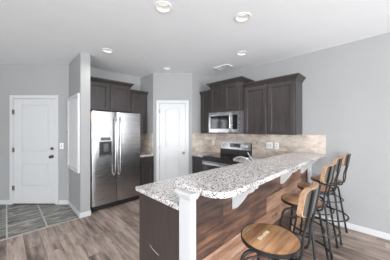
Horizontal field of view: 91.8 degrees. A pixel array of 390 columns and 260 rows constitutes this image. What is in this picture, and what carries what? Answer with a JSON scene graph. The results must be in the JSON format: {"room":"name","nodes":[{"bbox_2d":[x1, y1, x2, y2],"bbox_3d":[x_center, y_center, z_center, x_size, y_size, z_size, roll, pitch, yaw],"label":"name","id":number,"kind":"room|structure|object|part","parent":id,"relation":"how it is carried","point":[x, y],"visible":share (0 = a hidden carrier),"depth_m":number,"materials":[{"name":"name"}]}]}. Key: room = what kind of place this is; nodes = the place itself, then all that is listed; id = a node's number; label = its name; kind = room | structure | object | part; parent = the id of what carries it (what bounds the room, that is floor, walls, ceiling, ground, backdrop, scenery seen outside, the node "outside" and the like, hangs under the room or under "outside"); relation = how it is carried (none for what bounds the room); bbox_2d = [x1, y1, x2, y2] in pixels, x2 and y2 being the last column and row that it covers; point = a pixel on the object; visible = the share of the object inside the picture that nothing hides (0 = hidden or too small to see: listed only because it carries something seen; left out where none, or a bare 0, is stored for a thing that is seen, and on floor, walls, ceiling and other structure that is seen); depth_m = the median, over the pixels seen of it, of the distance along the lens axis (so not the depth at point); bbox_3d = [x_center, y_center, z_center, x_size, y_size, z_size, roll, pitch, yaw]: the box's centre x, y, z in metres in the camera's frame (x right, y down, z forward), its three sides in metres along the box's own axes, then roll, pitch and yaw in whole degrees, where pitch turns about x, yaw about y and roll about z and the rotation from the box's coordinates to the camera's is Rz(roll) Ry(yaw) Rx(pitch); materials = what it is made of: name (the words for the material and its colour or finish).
{"room":"kitchen","nodes":[
{"label":"kitchen","id":0,"kind":"room"},
{"bbox_2d":[0,64,68,199],"bbox_3d":[-6.587,0.083,3.750,8.349,2.735,0.120,0,0,0],"label":"wall","id":1,"kind":"structure","parent":0,"point":[15,79],"depth_m":3.69,"materials":[{"name":"grey paint"}]},
{"bbox_2d":[0,200,8,203],"bbox_3d":[-7.186,1.407,3.683,7.150,0.085,0.014,0,0,0],"label":"baseboard","id":2,"kind":"structure","parent":1,"relation":"attached to","point":[1,201],"depth_m":3.68,"materials":[{"name":"white paint"}]},
{"bbox_2d":[9,95,58,204],"bbox_3d":[-3.132,0.387,3.687,0.949,2.127,0.106,0,0,0],"label":"door","id":3,"kind":"structure","parent":1,"relation":"in","point":[33,119],"depth_m":3.70,"materials":[{"name":"white paint"}]},
{"bbox_2d":[59,200,67,203],"bbox_3d":[-2.548,1.407,3.683,0.212,0.085,0.014,0,0,0],"label":"baseboard","id":4,"kind":"structure","parent":1,"relation":"attached to","point":[60,201],"depth_m":3.68,"materials":[{"name":"white paint"}]},
{"bbox_2d":[68,52,89,217],"bbox_3d":[-2.115,0.083,3.437,0.161,2.735,0.808,0,0,-45],"label":"wall","id":5,"kind":"structure","parent":0,"point":[80,65],"depth_m":3.18,"materials":[{"name":"grey paint"}]},
{"bbox_2d":[66,93,79,172],"bbox_3d":[-2.186,0.052,3.379,0.050,1.325,0.750,0,0,-45],"label":"wall panel","id":6,"kind":"object","parent":5,"relation":"attached to","point":[73,102],"visible":1,"depth_m":3.36,"materials":[{"name":"white paint"}]},
{"bbox_2d":[81,210,90,217],"bbox_3d":[-1.826,1.407,3.165,0.157,0.085,0.014,0,0,-45],"label":"baseboard","id":7,"kind":"structure","parent":5,"relation":"attached to","point":[87,213],"depth_m":3.15,"materials":[{"name":"white paint"}]},
{"bbox_2d":[69,64,139,200],"bbox_3d":[-1.472,0.083,4.610,2.702,2.735,0.100,0,0,-45],"label":"wall","id":8,"kind":"structure","parent":0,"point":[94,72],"depth_m":4.18,"materials":[{"name":"grey paint"}]},
{"bbox_2d":[90,76,133,112],"bbox_3d":[-1.807,-0.696,3.930,0.969,0.622,0.386,0,0,-45],"label":"upper cabinet","id":9,"kind":"object","parent":8,"relation":"attached to","point":[106,95],"visible":0.8,"depth_m":3.81,"materials":[{"name":"brown wood"}]},
{"bbox_3d":[-1.882,-0.656,3.648,0.420,0.518,0.020,0,0,-45],"label":"door","id":10,"kind":"part","parent":9,"relation":"part of","materials":[{"name":"brown wood"}]},
{"bbox_3d":[-1.807,-0.967,3.930,0.969,0.080,0.386,0,0,-45],"label":"crown moulding","id":11,"kind":"part","parent":9,"relation":"part of","materials":[{"name":"brown wood"}]},
{"bbox_3d":[-1.564,-0.656,3.966,0.420,0.518,0.020,0,0,-45],"label":"door","id":12,"kind":"part","parent":9,"relation":"part of","materials":[{"name":"brown wood"}]},
{"bbox_2d":[130,89,147,132],"bbox_3d":[-1.361,-0.402,4.377,0.401,0.960,0.386,0,0,-45],"label":"upper cabinet","id":13,"kind":"object","parent":8,"relation":"attached to","point":[138,98],"visible":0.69,"depth_m":4.29,"materials":[{"name":"brown wood"}]},
{"bbox_3d":[-1.361,-0.842,4.377,0.401,0.080,0.386,0,0,-45],"label":"crown moulding","id":14,"kind":"part","parent":13,"relation":"part of","materials":[{"name":"brown wood"}]},
{"bbox_2d":[140,133,152,153],"bbox_3d":[-1.273,0.308,4.338,0.355,0.456,0.565,0,0,-45],"label":"backsplash","id":15,"kind":"structure","parent":8,"relation":"attached to","point":[146,139],"depth_m":4.44,"materials":[{"name":"tile"}]},
{"bbox_2d":[140,73,152,153],"bbox_3d":[-1.117,0.083,4.490,0.080,2.735,0.570,0,0,-45],"label":"wall","id":16,"kind":"structure","parent":0,"point":[146,82],"depth_m":4.37,"materials":[{"name":"grey paint"}]},
{"bbox_2d":[153,73,191,181],"bbox_3d":[-0.503,0.083,4.300,0.881,2.735,0.080,0,0,0],"label":"wall","id":17,"kind":"structure","parent":0,"point":[166,86],"depth_m":4.26,"materials":[{"name":"grey paint"}]},
{"bbox_2d":[156,100,188,181],"bbox_3d":[-0.505,0.392,4.257,0.724,2.117,0.106,0,0,0],"label":"door","id":18,"kind":"structure","parent":17,"relation":"in","point":[172,116],"depth_m":4.27,"materials":[{"name":"white paint"}]},
{"bbox_2d":[0,0,389,77],"bbox_3d":[-2.068,-1.385,1.057,8.970,0.200,16.818,0,0,-45],"label":"ceiling","id":19,"kind":"structure","parent":0,"point":[197,37],"depth_m":2.44,"materials":[{"name":"paint"}]},
{"bbox_2d":[101,48,113,52],"bbox_3d":[-1.414,-1.316,3.055,0.186,0.078,0.186,0,0,-45],"label":"recessed light","id":20,"kind":"object","parent":19,"relation":"in","point":[106,50],"visible":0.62,"depth_m":3.10,"materials":[{"name":"white"}]},
{"bbox_2d":[154,1,171,12],"bbox_3d":[-0.330,-1.316,1.978,0.186,0.078,0.186,0,0,-45],"label":"recessed light","id":21,"kind":"object","parent":19,"relation":"in","point":[161,6],"visible":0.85,"depth_m":2.02,"materials":[{"name":"white"}]},
{"bbox_2d":[214,64,232,69],"bbox_3d":[0.571,-1.279,3.855,0.180,0.012,0.340,0,0,-45],"label":"ceiling vent","id":22,"kind":"object","parent":19,"relation":"in","point":[225,66],"visible":1,"depth_m":3.85,"materials":[{"name":"white metal"}]},
{"bbox_2d":[236,51,247,55],"bbox_3d":[0.783,-1.316,3.162,0.186,0.078,0.186,0,0,-45],"label":"recessed light","id":23,"kind":"object","parent":19,"relation":"in","point":[240,53],"visible":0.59,"depth_m":3.20,"materials":[{"name":"white"}]},
{"bbox_2d":[234,12,250,21],"bbox_3d":[0.542,-1.316,2.153,0.186,0.078,0.186,0,0,-45],"label":"recessed light","id":24,"kind":"object","parent":19,"relation":"in","point":[243,16],"visible":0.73,"depth_m":2.19,"materials":[{"name":"white"}]},
{"bbox_2d":[0,199,389,259],"bbox_3d":[-1.997,1.500,0.986,8.570,0.100,16.218,0,0,-45],"label":"floor","id":25,"kind":"structure","parent":0,"point":[110,233],"depth_m":2.55,"materials":[{"name":"brown wood"}]},
{"bbox_2d":[0,217,78,240],"bbox_3d":[-3.975,1.448,1.054,5.868,0.008,0.024,0,0,-45],"label":"trim","id":26,"kind":"structure","parent":25,"relation":"on","point":[78,217],"depth_m":2.74,"materials":[{"name":"metal"}]},
{"bbox_2d":[90,110,139,211],"bbox_3d":[-1.676,0.550,3.803,0.961,1.800,0.712,0,0,-45],"label":"refrigerator","id":27,"kind":"object","parent":25,"relation":"on","point":[114,137],"visible":0.96,"depth_m":3.54,"materials":[{"name":"grey metal"}]},
{"bbox_3d":[-1.662,0.507,3.464,0.428,1.685,0.070,0,0,-45],"label":"door","id":28,"kind":"part","parent":27,"relation":"part of","materials":[{"name":"silver metal"}]},
{"bbox_3d":[-1.629,0.300,3.446,0.240,0.390,0.012,0,0,-45],"label":"dispenser frame","id":29,"kind":"part","parent":27,"relation":"part of","materials":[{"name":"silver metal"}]},
{"bbox_3d":[-1.493,0.300,3.540,0.031,1.124,0.082,0,0,-45],"label":"handle","id":30,"kind":"part","parent":27,"relation":"part of","materials":[{"name":"silver metal"}]},
{"bbox_3d":[-1.430,0.300,3.604,0.031,1.124,0.082,0,0,-45],"label":"handle","id":31,"kind":"part","parent":27,"relation":"part of","materials":[{"name":"silver metal"}]},
{"bbox_3d":[-1.332,0.507,3.794,0.488,1.685,0.070,0,0,-45],"label":"door","id":32,"kind":"part","parent":27,"relation":"part of","materials":[{"name":"silver metal"}]},
{"bbox_2d":[140,156,153,185],"bbox_3d":[-1.252,1.014,4.308,0.343,0.873,0.613,0,0,-45],"label":"base cabinet","id":33,"kind":"object","parent":25,"relation":"on","point":[146,163],"visible":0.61,"depth_m":4.09,"materials":[{"name":"brown wood"}]},
{"bbox_3d":[-1.042,0.662,4.099,0.303,0.145,0.020,0,0,-45],"label":"drawer","id":34,"kind":"part","parent":33,"relation":"part of","materials":[{"name":"brown wood"}]},
{"bbox_3d":[-1.042,1.045,4.099,0.303,0.570,0.020,0,0,-45],"label":"door","id":35,"kind":"part","parent":33,"relation":"part of","materials":[{"name":"brown wood"}]},
{"bbox_2d":[140,152,153,156],"bbox_3d":[-1.250,0.556,4.307,0.346,0.040,0.619,0,0,-45],"label":"countertop","id":36,"kind":"structure","parent":33,"relation":"on","point":[142,154],"depth_m":4.13,"materials":[{"name":"stone"}]},
{"bbox_2d":[139,192,178,259],"bbox_3d":[0.631,1.014,2.510,2.674,0.873,0.586,0,0,-45],"label":"base cabinet","id":37,"kind":"object","parent":25,"relation":"on","point":[158,221],"visible":0.12,"depth_m":1.56,"materials":[{"name":"brown wood"}]},
{"bbox_2d":[136,156,263,209],"bbox_3d":[0.526,0.556,2.604,2.691,0.040,0.870,0,0,-45],"label":"countertop","id":38,"kind":"structure","parent":37,"relation":"on","point":[163,191],"depth_m":1.73,"materials":[{"name":"stone"}]},
{"bbox_2d":[233,152,253,161],"bbox_3d":[0.650,0.412,2.487,0.064,0.249,0.327,0,0,-45],"label":"faucet","id":39,"kind":"object","parent":38,"relation":"on","point":[237,157],"visible":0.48,"depth_m":2.46,"materials":[{"name":"silver metal"}]},
{"bbox_3d":[0.637,0.397,2.489,0.306,0.100,0.036,0,0,42],"label":"spout","id":40,"kind":"part","parent":39,"relation":"part of","materials":[{"name":"silver metal"}]},
{"bbox_2d":[192,156,202,173],"bbox_3d":[0.276,1.014,4.319,0.373,0.873,0.618,0,0,45],"label":"base cabinet","id":41,"kind":"object","parent":25,"relation":"on","point":[196,161],"visible":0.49,"depth_m":4.13,"materials":[{"name":"brown wood"}]},
{"bbox_2d":[192,152,217,156],"bbox_3d":[0.274,0.556,4.318,0.624,0.040,0.374,0,0,-45],"label":"countertop","id":42,"kind":"structure","parent":41,"relation":"on","point":[204,153],"depth_m":4.21,"materials":[{"name":"stone"}]},
{"bbox_2d":[202,141,251,170],"bbox_3d":[0.635,0.846,3.871,0.760,1.168,0.757,0,0,45],"label":"range","id":43,"kind":"object","parent":25,"relation":"on","point":[229,151],"visible":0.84,"depth_m":3.88,"materials":[{"name":"black metal"}]},
{"bbox_3d":[0.416,0.679,3.652,0.748,0.038,0.005,0,0,45],"label":"door trim","id":44,"kind":"part","parent":43,"relation":"part of","materials":[{"name":"silver metal"}]},
{"bbox_3d":[0.433,0.930,3.669,0.748,0.540,0.048,0,0,45],"label":"oven door","id":45,"kind":"part","parent":43,"relation":"part of","materials":[{"name":"black glass"}]},
{"bbox_3d":[0.394,0.640,3.629,0.688,0.048,0.073,0,0,45],"label":"handle","id":46,"kind":"part","parent":43,"relation":"part of","materials":[{"name":"silver metal"}]},
{"bbox_2d":[203,153,249,160],"bbox_3d":[0.663,0.543,3.898,0.760,0.023,0.650,0,0,45],"label":"cooktop","id":47,"kind":"object","parent":43,"relation":"in","point":[220,156],"depth_m":3.81,"materials":[{"name":"black glass"}]},
{"bbox_3d":[0.866,0.341,4.102,0.760,0.158,0.024,0,0,45],"label":"control panel","id":48,"kind":"part","parent":43,"relation":"part of","materials":[{"name":"silver metal"}]},
{"bbox_2d":[175,160,316,259],"bbox_3d":[0.942,0.934,2.176,2.729,1.031,0.345,0,0,-45],"label":"peninsula base","id":49,"kind":"object","parent":25,"relation":"on","point":[209,228],"visible":0.63,"depth_m":1.56,"materials":[{"name":"brown wood"}]},
{"bbox_3d":[-0.053,0.950,1.322,0.055,1.000,0.118,0,0,-45],"label":"post","id":50,"kind":"part","parent":49,"relation":"part of","materials":[{"name":"white paint"}]},
{"bbox_2d":[173,152,324,198],"bbox_3d":[0.940,0.398,2.206,2.689,0.040,0.470,0,0,-45],"label":"countertop","id":51,"kind":"structure","parent":49,"relation":"on","point":[228,182],"depth_m":1.57,"materials":[{"name":"stone"}]},
{"bbox_2d":[240,182,321,259],"bbox_3d":[0.488,0.879,1.223,0.534,1.142,0.523,0,0,44],"label":"bar stool","id":52,"kind":"object","parent":25,"relation":"on","point":[271,241],"visible":1,"depth_m":1.12,"materials":[{"name":"brown wood"}]},
{"bbox_3d":[0.318,1.105,1.224,0.275,0.670,0.022,0,0,-1],"label":"leg","id":53,"kind":"part","parent":52,"relation":"part of","materials":[{"name":"black paint"}]},
{"bbox_3d":[0.484,0.701,1.227,0.350,0.026,0.350,0,0,44],"label":"seat","id":54,"kind":"part","parent":52,"relation":"part of","materials":[{"name":"brown wood"}]},
{"bbox_3d":[0.650,0.390,1.068,0.077,0.164,0.232,0,0,44],"label":"backrest","id":55,"kind":"part","parent":52,"relation":"part of","materials":[{"name":"brown wood"}]},
{"bbox_3d":[0.661,0.390,1.057,0.050,0.150,0.218,0,0,44],"label":"plate","id":56,"kind":"part","parent":52,"relation":"part of","materials":[{"name":"metal"}]},
{"bbox_2d":[279,163,335,259],"bbox_3d":[1.061,0.879,1.880,0.523,1.142,0.534,0,0,-43],"label":"bar stool","id":57,"kind":"object","parent":25,"relation":"on","point":[328,171],"visible":0.6,"depth_m":1.78,"materials":[{"name":"metal"}]},
{"bbox_3d":[0.890,1.105,1.891,0.275,0.670,0.022,0,0,2],"label":"leg","id":58,"kind":"part","parent":57,"relation":"part of","materials":[{"name":"black paint"}]},
{"bbox_3d":[1.064,1.105,2.051,0.022,0.670,0.275,0,0,2],"label":"leg","id":59,"kind":"part","parent":57,"relation":"part of","materials":[{"name":"black paint"}]},
{"bbox_3d":[1.057,0.701,1.884,0.350,0.026,0.350,0,0,-43],"label":"seat","id":60,"kind":"part","parent":57,"relation":"part of","materials":[{"name":"brown wood"}]},
{"bbox_3d":[1.050,1.105,1.718,0.022,0.670,0.275,0,0,2],"label":"leg","id":61,"kind":"part","parent":57,"relation":"part of","materials":[{"name":"black paint"}]},
{"bbox_3d":[1.224,1.105,1.878,0.275,0.670,0.022,0,0,2],"label":"leg","id":62,"kind":"part","parent":57,"relation":"part of","materials":[{"name":"black paint"}]},
{"bbox_3d":[1.213,0.390,1.716,0.232,0.164,0.077,0,0,-43],"label":"backrest","id":63,"kind":"part","parent":57,"relation":"part of","materials":[{"name":"brown wood"}]},
{"bbox_3d":[1.223,0.390,1.705,0.218,0.150,0.050,0,0,-43],"label":"plate","id":64,"kind":"part","parent":57,"relation":"part of","materials":[{"name":"metal"}]},
{"bbox_2d":[292,156,342,259],"bbox_3d":[1.464,0.879,2.312,0.534,1.142,0.523,0,0,43],"label":"bar stool","id":65,"kind":"object","parent":25,"relation":"on","point":[338,161],"visible":0.58,"depth_m":2.20,"materials":[{"name":"metal"}]},
{"bbox_3d":[1.293,1.105,2.311,0.275,0.670,0.022,0,0,-2],"label":"leg","id":66,"kind":"part","parent":65,"relation":"part of","materials":[{"name":"black paint"}]},
{"bbox_3d":[1.460,0.701,2.316,0.350,0.026,0.350,0,0,43],"label":"seat","id":67,"kind":"part","parent":65,"relation":"part of","materials":[{"name":"brown wood"}]},
{"bbox_3d":[1.465,1.105,2.149,0.022,0.670,0.275,0,0,-2],"label":"leg","id":68,"kind":"part","parent":65,"relation":"part of","materials":[{"name":"black paint"}]},
{"bbox_3d":[1.627,1.105,2.321,0.275,0.670,0.022,0,0,-2],"label":"leg","id":69,"kind":"part","parent":65,"relation":"part of","materials":[{"name":"black paint"}]},
{"bbox_3d":[1.627,0.390,2.159,0.077,0.164,0.232,0,0,43],"label":"backrest","id":70,"kind":"part","parent":65,"relation":"part of","materials":[{"name":"brown wood"}]},
{"bbox_3d":[1.638,0.390,2.148,0.050,0.150,0.218,0,0,43],"label":"plate","id":71,"kind":"part","parent":65,"relation":"part of","materials":[{"name":"wood"}]},
{"bbox_2d":[305,153,350,245],"bbox_3d":[1.856,0.879,2.676,0.523,1.142,0.534,0,0,-44],"label":"bar stool","id":72,"kind":"object","parent":25,"relation":"on","point":[346,157],"visible":0.54,"depth_m":2.51,"materials":[{"name":"metal"}]},
{"bbox_3d":[1.853,0.701,2.680,0.350,0.026,0.350,0,0,-44],"label":"seat","id":73,"kind":"part","parent":72,"relation":"part of","materials":[{"name":"brown wood"}]},
{"bbox_3d":[1.849,1.105,2.513,0.022,0.670,0.275,0,0,1],"label":"leg","id":74,"kind":"part","parent":72,"relation":"part of","materials":[{"name":"black paint"}]},
{"bbox_3d":[2.019,1.105,2.677,0.275,0.670,0.022,0,0,1],"label":"leg","id":75,"kind":"part","parent":72,"relation":"part of","materials":[{"name":"black paint"}]},
{"bbox_3d":[2.012,0.390,2.514,0.232,0.164,0.077,0,0,-44],"label":"backrest","id":76,"kind":"part","parent":72,"relation":"part of","materials":[{"name":"brown wood"}]},
{"bbox_3d":[2.022,0.390,2.503,0.218,0.150,0.050,0,0,-44],"label":"plate","id":77,"kind":"part","parent":72,"relation":"part of","materials":[{"name":"wood"}]},
{"bbox_2d":[192,73,209,153],"bbox_3d":[0.125,0.083,4.498,0.602,2.735,0.090,0,0,-45],"label":"wall","id":78,"kind":"structure","parent":0,"point":[199,82],"depth_m":4.40,"materials":[{"name":"grey paint"}]},
{"bbox_2d":[210,32,389,233],"bbox_3d":[3.157,0.083,1.990,0.160,2.735,10.350,0,0,-45],"label":"wall","id":79,"kind":"structure","parent":0,"point":[346,87],"depth_m":2.79,"materials":[{"name":"grey paint"}]},
{"bbox_2d":[199,90,213,133],"bbox_3d":[0.366,-0.402,4.410,0.374,0.960,0.386,0,0,45],"label":"upper cabinet","id":80,"kind":"object","parent":79,"relation":"attached to","point":[205,95],"visible":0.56,"depth_m":4.33,"materials":[{"name":"brown wood"}]},
{"bbox_3d":[0.366,-0.842,4.410,0.374,0.080,0.386,0,0,45],"label":"crown moulding","id":81,"kind":"part","parent":80,"relation":"part of","materials":[{"name":"brown wood"}]},
{"bbox_3d":[0.262,-0.362,4.306,0.330,0.856,0.020,0,0,45],"label":"door","id":82,"kind":"part","parent":80,"relation":"part of","materials":[{"name":"brown wood"}]},
{"bbox_2d":[206,76,253,112],"bbox_3d":[0.730,-0.681,3.968,0.874,0.632,0.496,0,0,45],"label":"upper cabinet","id":83,"kind":"object","parent":79,"relation":"attached to","point":[227,95],"visible":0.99,"depth_m":3.75,"materials":[{"name":"brown wood"}]},
{"bbox_3d":[0.455,-0.641,3.957,0.344,0.528,0.020,0,0,45],"label":"door","id":84,"kind":"part","parent":83,"relation":"part of","materials":[{"name":"brown wood"}]},
{"bbox_2d":[209,111,243,132],"bbox_3d":[0.711,-0.149,3.945,0.757,0.426,0.531,0,0,45],"label":"microwave","id":85,"kind":"object","parent":83,"relation":"attached to","point":[231,121],"visible":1,"depth_m":3.72,"materials":[{"name":"grey metal"}]},
{"bbox_3d":[0.515,-0.153,3.860,0.600,0.417,0.032,0,0,45],"label":"door","id":86,"kind":"part","parent":85,"relation":"part of","materials":[{"name":"silver metal"}]},
{"bbox_3d":[0.770,-0.155,3.607,0.112,0.280,0.030,0,0,45],"label":"control panel","id":87,"kind":"part","parent":85,"relation":"part of","materials":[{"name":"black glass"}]},
{"bbox_3d":[0.784,-0.153,3.591,0.154,0.417,0.032,0,0,45],"label":"trim","id":88,"kind":"part","parent":85,"relation":"part of","materials":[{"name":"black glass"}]},
{"bbox_3d":[0.730,-0.957,3.968,0.874,0.080,0.496,0,0,45],"label":"crown moulding","id":89,"kind":"part","parent":83,"relation":"part of","materials":[{"name":"brown wood"}]},
{"bbox_3d":[0.720,-0.641,3.692,0.344,0.528,0.020,0,0,45],"label":"door","id":90,"kind":"part","parent":83,"relation":"part of","materials":[{"name":"brown wood"}]},
{"bbox_2d":[267,142,272,148],"bbox_3d":[1.421,0.293,3.606,0.118,0.116,0.009,0,0,45],"label":"light switch","id":91,"kind":"object","parent":79,"relation":"attached to","point":[269,144],"visible":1,"depth_m":3.59,"materials":[{"name":"white paint"}]},
{"bbox_2d":[243,73,305,134],"bbox_3d":[1.386,-0.402,3.389,0.979,0.960,0.386,0,0,45],"label":"upper cabinet","id":92,"kind":"object","parent":79,"relation":"attached to","point":[272,106],"visible":1,"depth_m":3.21,"materials":[{"name":"brown wood"}]},
{"bbox_3d":[1.102,-0.362,3.466,0.424,0.856,0.020,0,0,45],"label":"door","id":93,"kind":"part","parent":92,"relation":"part of","materials":[{"name":"brown wood"}]},
{"bbox_3d":[1.386,-0.842,3.389,0.979,0.080,0.386,0,0,45],"label":"crown moulding","id":94,"kind":"part","parent":92,"relation":"part of","materials":[{"name":"brown wood"}]},
{"bbox_3d":[1.423,-0.362,3.145,0.424,0.856,0.020,0,0,45],"label":"door","id":95,"kind":"part","parent":92,"relation":"part of","materials":[{"name":"brown wood"}]},
{"bbox_2d":[311,214,389,239],"bbox_3d":[4.340,1.407,0.699,0.014,0.085,6.850,0,0,-45],"label":"baseboard","id":96,"kind":"structure","parent":79,"relation":"attached to","point":[365,230],"depth_m":2.66,"materials":[{"name":"white paint"}]}
]}

